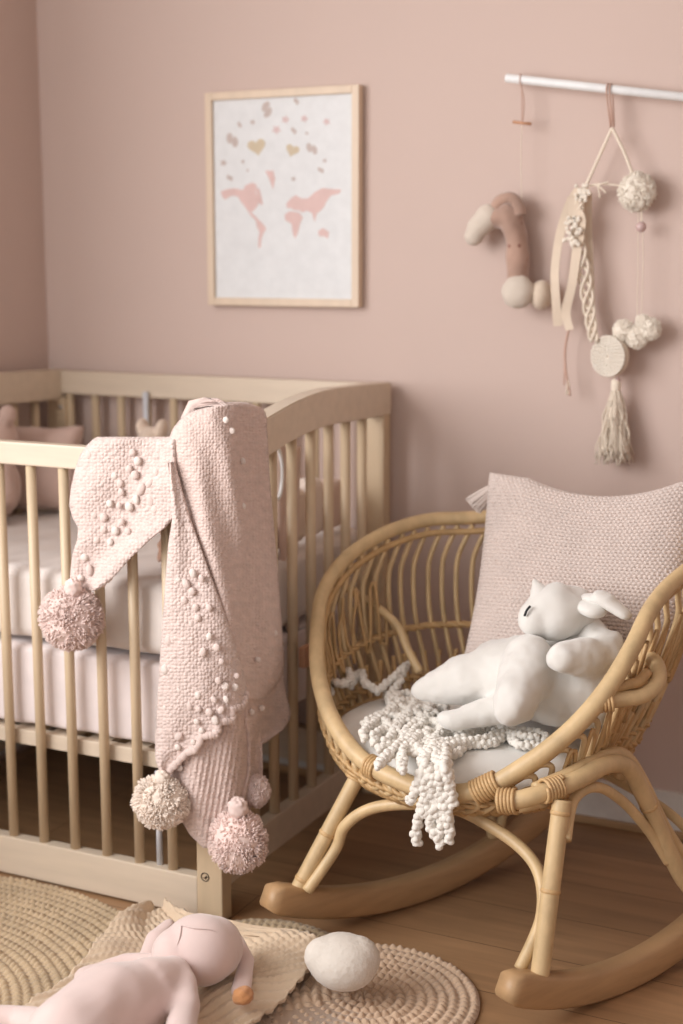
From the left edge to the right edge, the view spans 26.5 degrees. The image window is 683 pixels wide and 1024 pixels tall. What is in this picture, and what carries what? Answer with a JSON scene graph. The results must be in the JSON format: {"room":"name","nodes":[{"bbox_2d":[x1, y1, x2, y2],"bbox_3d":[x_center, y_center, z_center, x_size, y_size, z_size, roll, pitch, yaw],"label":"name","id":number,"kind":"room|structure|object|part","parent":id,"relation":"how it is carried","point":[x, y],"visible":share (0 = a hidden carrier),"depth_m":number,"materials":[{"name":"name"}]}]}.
{"room":"bedroom","nodes":[
{"label":"bedroom","id":0,"kind":"room"},
{"bbox_2d":[0,0,48,759],"bbox_3d":[-1.773,-0.333,1.525,0.100,2.550,4.600,5,11,25],"label":"wall","id":1,"kind":"structure","parent":0,"point":[23,300],"depth_m":3.45,"materials":[{"name":"paint"}]},
{"bbox_2d":[0,726,57,755],"bbox_3d":[-1.725,0.870,1.704,0.012,0.082,4.585,5,11,25],"label":"baseboard","id":2,"kind":"structure","parent":1,"relation":"attached to","point":[52,728],"depth_m":3.59,"materials":[{"name":"white paint"}]},
{"bbox_2d":[0,746,682,1023],"bbox_3d":[0.113,1.095,0.907,4.240,0.050,4.700,5,11,25],"label":"floor","id":3,"kind":"structure","parent":0,"point":[617,892],"depth_m":2.83,"materials":[{"name":"brown wood"}]},
{"bbox_2d":[0,875,328,1005],"bbox_3d":[-0.775,0.798,2.392,1.150,0.021,1.330,8,13,39],"label":"jute rug","id":4,"kind":"object","parent":3,"relation":"on","point":[46,930],"visible":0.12,"depth_m":2.63,"materials":[{"name":"beige wicker"}]},
{"bbox_2d":[25,897,316,1023],"bbox_3d":[-0.289,0.772,2.373,0.395,0.047,0.507,5,11,25],"label":"knitted throw","id":5,"kind":"object","parent":4,"relation":"on","point":[278,954],"visible":0.43,"depth_m":2.44,"materials":[{"name":"beige fabric"}]},
{"bbox_2d":[0,913,253,1023],"bbox_3d":[-0.307,0.743,2.217,0.356,0.138,0.524,9,14,43],"label":"doll","id":6,"kind":"object","parent":5,"relation":"on","point":[159,983],"visible":0.98,"depth_m":2.19},
{"bbox_2d":[232,985,253,1004],"bbox_3d":[-0.154,0.760,2.277,0.034,0.028,0.033,5,11,25],"label":"ball","id":7,"kind":"object","parent":5,"relation":"on","point":[242,995],"visible":1,"depth_m":2.27,"materials":[{"name":"orange fabric"}]},
{"bbox_2d":[0,369,390,918],"bbox_3d":[-0.456,0.200,3.115,0.919,0.949,0.756,5,11,25],"label":"crib","id":8,"kind":"object","parent":3,"relation":"on","point":[299,408],"visible":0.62,"depth_m":2.85,"materials":[{"name":"brown wood"}]},
{"bbox_3d":[-0.851,0.542,3.369,0.028,0.070,0.680,5,11,25],"label":"rail","id":9,"kind":"part","parent":8,"relation":"part of","materials":[{"name":"brown wood"}]},
{"bbox_3d":[-0.851,-0.227,3.236,0.040,0.149,0.753,5,11,25],"label":"rail","id":10,"kind":"part","parent":8,"relation":"part of","materials":[{"name":"brown wood"}]},
{"bbox_3d":[-0.626,-0.113,2.736,0.810,0.043,0.026,5,11,25],"label":"rail","id":11,"kind":"part","parent":8,"relation":"part of","materials":[{"name":"brown wood"}]},
{"bbox_3d":[-0.688,0.149,3.624,0.054,0.873,0.036,5,11,25],"label":"post","id":12,"kind":"part","parent":8,"relation":"part of","materials":[{"name":"brown wood"}]},
{"bbox_3d":[-0.615,0.441,2.856,0.830,0.030,0.020,5,11,25],"label":"mattress rail","id":13,"kind":"part","parent":8,"relation":"part of","materials":[{"name":"brown wood"}]},
{"bbox_3d":[-0.626,0.681,2.875,0.810,0.078,0.026,5,11,25],"label":"rail","id":14,"kind":"part","parent":8,"relation":"part of","materials":[{"name":"brown wood"}]},
{"bbox_3d":[-0.461,-0.164,3.430,0.014,0.240,0.014,5,11,25],"label":"guide rod","id":15,"kind":"part","parent":8,"relation":"part of","materials":[{"name":"grey metal"}]},
{"bbox_3d":[-0.343,0.576,2.724,0.012,0.186,0.012,5,11,25],"label":"guide rod","id":16,"kind":"part","parent":8,"relation":"part of","materials":[{"name":"grey metal"}]},
{"bbox_2d":[37,397,290,874],"bbox_3d":[-0.319,0.222,2.613,0.468,0.861,0.259,-1,10,-5],"label":"knitted blanket","id":17,"kind":"object","parent":8,"relation":"hanging from","point":[222,695],"visible":1,"depth_m":2.58,"materials":[{"name":"fabric"}]},
{"bbox_2d":[155,462,246,774],"bbox_3d":[-0.255,0.196,2.560,0.169,0.573,0.052,1,10,4],"label":"drape","id":18,"kind":"object","parent":17,"relation":"hanging from","point":[201,711],"depth_m":2.55,"materials":[{"name":"pink fabric"}]},
{"bbox_2d":[170,709,261,847],"bbox_3d":[-0.221,0.458,2.638,0.183,0.303,0.087,-3,11,-19],"label":"drape","id":19,"kind":"object","parent":17,"relation":"hanging from","point":[216,754],"depth_m":2.61,"materials":[{"name":"pink fabric"}]},
{"bbox_2d":[169,397,284,699],"bbox_3d":[-0.208,0.069,2.633,0.132,0.567,0.226,5,11,25],"label":"drape","id":20,"kind":"object","parent":17,"relation":"hanging from","point":[225,609],"depth_m":2.54,"materials":[{"name":"pink fabric"}]},
{"bbox_2d":[0,597,356,742],"bbox_3d":[-0.465,0.288,3.128,0.832,0.168,0.666,5,11,25],"label":"mattress","id":21,"kind":"object","parent":8,"relation":"on","point":[118,660],"visible":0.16,"depth_m":2.79,"materials":[{"name":"white fabric"}]},
{"bbox_2d":[0,508,356,653],"bbox_3d":[-0.464,0.126,3.102,0.827,0.150,0.671,5,11,25],"label":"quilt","id":22,"kind":"object","parent":21,"relation":"on","point":[149,568],"visible":0.2,"depth_m":2.82,"materials":[{"name":"beige fabric"}]},
{"bbox_2d":[0,405,20,515],"bbox_3d":[-0.795,-0.108,3.232,0.172,0.258,0.189,5,11,25],"label":"plush bear","id":23,"kind":"object","parent":22,"relation":"on","point":[8,431],"visible":0.67,"depth_m":3.22},
{"bbox_2d":[15,426,83,508],"bbox_3d":[-0.697,-0.102,3.383,0.191,0.197,0.110,3,10,15],"label":"cushion","id":24,"kind":"object","parent":22,"relation":"on","point":[47,477],"visible":0.41,"depth_m":3.34,"materials":[{"name":"pink fabric"}]},
{"bbox_2d":[136,418,167,436],"bbox_3d":[-0.431,-0.086,3.186,0.113,0.231,0.169,5,11,25],"label":"plush bear","id":25,"kind":"object","parent":22,"relation":"on","point":[143,429],"visible":0.1,"depth_m":3.18},
{"bbox_2d":[157,521,171,561],"bbox_3d":[-0.259,0.044,2.766,0.201,0.122,0.089,5,11,25],"label":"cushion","id":26,"kind":"object","parent":22,"relation":"on","point":[159,542],"visible":0.02,"depth_m":2.78,"materials":[{"name":"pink fabric"}]},
{"bbox_2d":[298,489,304,541],"bbox_3d":[-0.107,0.009,2.973,0.049,0.114,0.083,5,11,25],"label":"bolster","id":27,"kind":"object","parent":22,"relation":"on","point":[301,535],"visible":0.1,"depth_m":2.97,"materials":[{"name":"fabric"}]},
{"bbox_2d":[300,478,322,536],"bbox_3d":[-0.068,-0.011,3.051,0.050,0.124,0.066,5,11,25],"label":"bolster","id":28,"kind":"object","parent":22,"relation":"on","point":[319,499],"visible":0.26,"depth_m":3.04,"materials":[{"name":"pink fabric"}]},
{"bbox_2d":[320,478,340,530],"bbox_3d":[-0.029,-0.018,3.132,0.050,0.112,0.084,5,11,25],"label":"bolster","id":29,"kind":"object","parent":22,"relation":"on","point":[337,483],"visible":0.29,"depth_m":3.12,"materials":[{"name":"pink fabric"}]},
{"bbox_3d":[-0.306,-0.287,3.360,0.825,0.056,0.027,5,11,25],"label":"rail","id":30,"kind":"part","parent":8,"relation":"part of","materials":[{"name":"brown wood"}]},
{"bbox_3d":[-0.236,0.358,2.631,0.054,0.805,0.036,5,11,25],"label":"post","id":31,"kind":"part","parent":8,"relation":"part of","materials":[{"name":"brown wood"}]},
{"bbox_2d":[277,448,283,500],"bbox_3d":[-0.126,-0.074,2.829,0.008,0.107,0.052,5,11,25],"label":"ring","id":32,"kind":"object","parent":8,"relation":"hanging from","point":[279,451],"visible":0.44,"depth_m":2.84,"materials":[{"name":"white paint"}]},
{"bbox_2d":[277,446,300,628],"bbox_3d":[-0.106,0.059,2.910,0.015,0.397,0.097,5,11,25],"label":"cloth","id":33,"kind":"object","parent":8,"relation":"hanging from","point":[281,504],"visible":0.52,"depth_m":2.88,"materials":[{"name":"pink fabric"}]},
{"bbox_3d":[-0.072,0.607,2.998,0.028,0.070,0.680,5,11,25],"label":"rail","id":34,"kind":"part","parent":8,"relation":"part of","materials":[{"name":"brown wood"}]},
{"bbox_3d":[-0.297,0.524,3.498,0.825,0.080,0.027,5,11,25],"label":"rail","id":35,"kind":"part","parent":8,"relation":"part of","materials":[{"name":"brown wood"}]},
{"bbox_3d":[-0.072,-0.162,2.865,0.040,0.149,0.753,5,11,25],"label":"rail","id":36,"kind":"part","parent":8,"relation":"part of","materials":[{"name":"brown wood"}]},
{"bbox_3d":[0.078,0.213,3.259,0.048,0.873,0.036,5,11,25],"label":"post","id":37,"kind":"part","parent":8,"relation":"part of","materials":[{"name":"brown wood"}]},
{"bbox_2d":[256,943,479,1023],"bbox_3d":[0.036,0.793,2.397,0.399,0.027,0.399,5,11,25],"label":"mat","id":38,"kind":"object","parent":3,"relation":"on","point":[409,986],"visible":0.76,"depth_m":2.38,"materials":[{"name":"wicker"}]},
{"bbox_2d":[304,932,379,991],"bbox_3d":[0.002,0.736,2.373,0.121,0.091,0.102,5,11,25],"label":"stone","id":39,"kind":"object","parent":38,"relation":"on","point":[339,961],"visible":1,"depth_m":2.34,"materials":[{"name":"white stone"}]},
{"bbox_2d":[260,510,682,1009],"bbox_3d":[0.290,0.398,2.639,0.881,0.723,0.764,8,13,39],"label":"rocking chair","id":40,"kind":"object","parent":3,"relation":"on","point":[640,676],"visible":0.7,"depth_m":2.52,"materials":[{"name":"wicker"}]},
{"bbox_3d":[-0.021,0.564,2.584,0.143,0.230,0.029,-3,10,-14],"label":"leg","id":41,"kind":"part","parent":40,"relation":"part of","materials":[{"name":"wicker"}]},
{"bbox_2d":[341,698,602,789],"bbox_3d":[0.230,0.417,2.685,0.519,0.074,0.503,5,11,25],"label":"seat cushion","id":42,"kind":"object","parent":40,"relation":"on","point":[473,763],"visible":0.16,"depth_m":2.50,"materials":[{"name":"white fabric"}]},
{"bbox_2d":[331,661,549,850],"bbox_3d":[0.100,0.427,2.647,0.337,0.187,0.556,-7,12,-34],"label":"throw","id":43,"kind":"object","parent":42,"relation":"on","point":[408,725],"visible":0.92,"depth_m":2.51,"materials":[{"name":"white fabric"}]},
{"bbox_2d":[411,579,631,730],"bbox_3d":[0.320,0.252,2.561,0.316,0.257,0.283,-4,11,-20],"label":"rabbit","id":44,"kind":"object","parent":43,"relation":"on","point":[543,675],"visible":0.96,"depth_m":2.52},
{"bbox_2d":[465,472,682,708],"bbox_3d":[0.426,0.142,2.712,0.443,0.411,0.202,4,11,23],"label":"pillow","id":45,"kind":"object","parent":42,"relation":"on","point":[624,547],"visible":0.64,"depth_m":2.68,"materials":[{"name":"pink fabric"}]},
{"bbox_3d":[0.137,0.540,2.767,0.399,0.258,0.126,-9,14,-43],"label":"leg","id":46,"kind":"part","parent":40,"relation":"part of","materials":[{"name":"wicker"}]},
{"bbox_3d":[0.191,0.473,2.504,0.409,0.081,0.053,9,13,40],"label":"seat rail","id":47,"kind":"part","parent":40,"relation":"part of","materials":[{"name":"wicker"}]},
{"bbox_3d":[0.335,0.601,2.318,0.031,0.277,0.111,5,11,28],"label":"leg","id":48,"kind":"part","parent":40,"relation":"part of","materials":[{"name":"wood"}]},
{"bbox_3d":[0.457,0.557,2.440,0.451,0.313,0.072,-5,11,-26],"label":"leg","id":49,"kind":"part","parent":40,"relation":"part of","materials":[{"name":"wicker"}]},
{"bbox_3d":[0.483,0.547,2.474,0.409,0.310,0.058,-6,11,-29],"label":"leg","id":50,"kind":"part","parent":40,"relation":"part of","materials":[{"name":"wicker"}]},
{"bbox_3d":[0.401,0.455,2.787,0.099,0.042,0.400,-10,14,-44],"label":"seat rail","id":51,"kind":"part","parent":40,"relation":"part of","materials":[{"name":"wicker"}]},
{"bbox_2d":[36,0,682,792],"bbox_3d":[1.114,-0.543,2.722,4.240,2.550,0.100,5,11,25],"label":"wall","id":52,"kind":"structure","parent":0,"point":[478,390],"depth_m":3.13,"materials":[{"name":"paint"}]},
{"bbox_2d":[205,84,362,306],"bbox_3d":[-0.131,-0.698,3.233,0.384,0.473,0.024,5,11,25],"label":"framed print","id":53,"kind":"object","parent":52,"relation":"attached to","point":[284,167],"visible":1,"depth_m":3.23,"materials":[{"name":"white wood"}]},
{"bbox_2d":[262,754,682,831],"bbox_3d":[1.134,0.668,2.859,4.139,0.082,0.014,5,11,25],"label":"baseboard","id":54,"kind":"structure","parent":52,"relation":"attached to","point":[599,805],"depth_m":3.12,"materials":[{"name":"white paint"}]},
{"bbox_2d":[505,74,682,101],"bbox_3d":[0.637,-0.810,2.824,0.660,0.115,0.050,5,11,25],"label":"rod","id":55,"kind":"object","parent":52,"relation":"attached to","point":[509,78],"visible":1,"depth_m":2.86,"materials":[{"name":"white paint"}]},
{"bbox_2d":[464,74,550,309],"bbox_3d":[0.343,-0.652,2.971,0.187,0.472,0.079,5,11,25],"label":"plush toy","id":56,"kind":"object","parent":55,"relation":"hanging from","point":[506,212],"visible":1,"depth_m":2.97,"materials":[{"name":"brown fabric"}]},
{"bbox_2d":[550,83,661,466],"bbox_3d":[0.532,-0.471,2.914,0.229,0.754,0.084,5,11,25],"label":"ornament","id":57,"kind":"object","parent":55,"relation":"hanging from","point":[610,355],"visible":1,"depth_m":2.92,"materials":[{"name":"beige fabric"}]},
{"bbox_3d":[0.465,-0.308,2.978,0.018,0.140,0.005,5,11,25],"label":"rose cord","id":58,"kind":"part","parent":57,"relation":"part of","materials":[{"name":"pink fabric"}]},
{"bbox_3d":[0.467,-0.256,2.986,0.008,0.031,0.007,5,11,25],"label":"cord","id":59,"kind":"part","parent":57,"relation":"part of","materials":[{"name":"pink fabric"}]}
]}

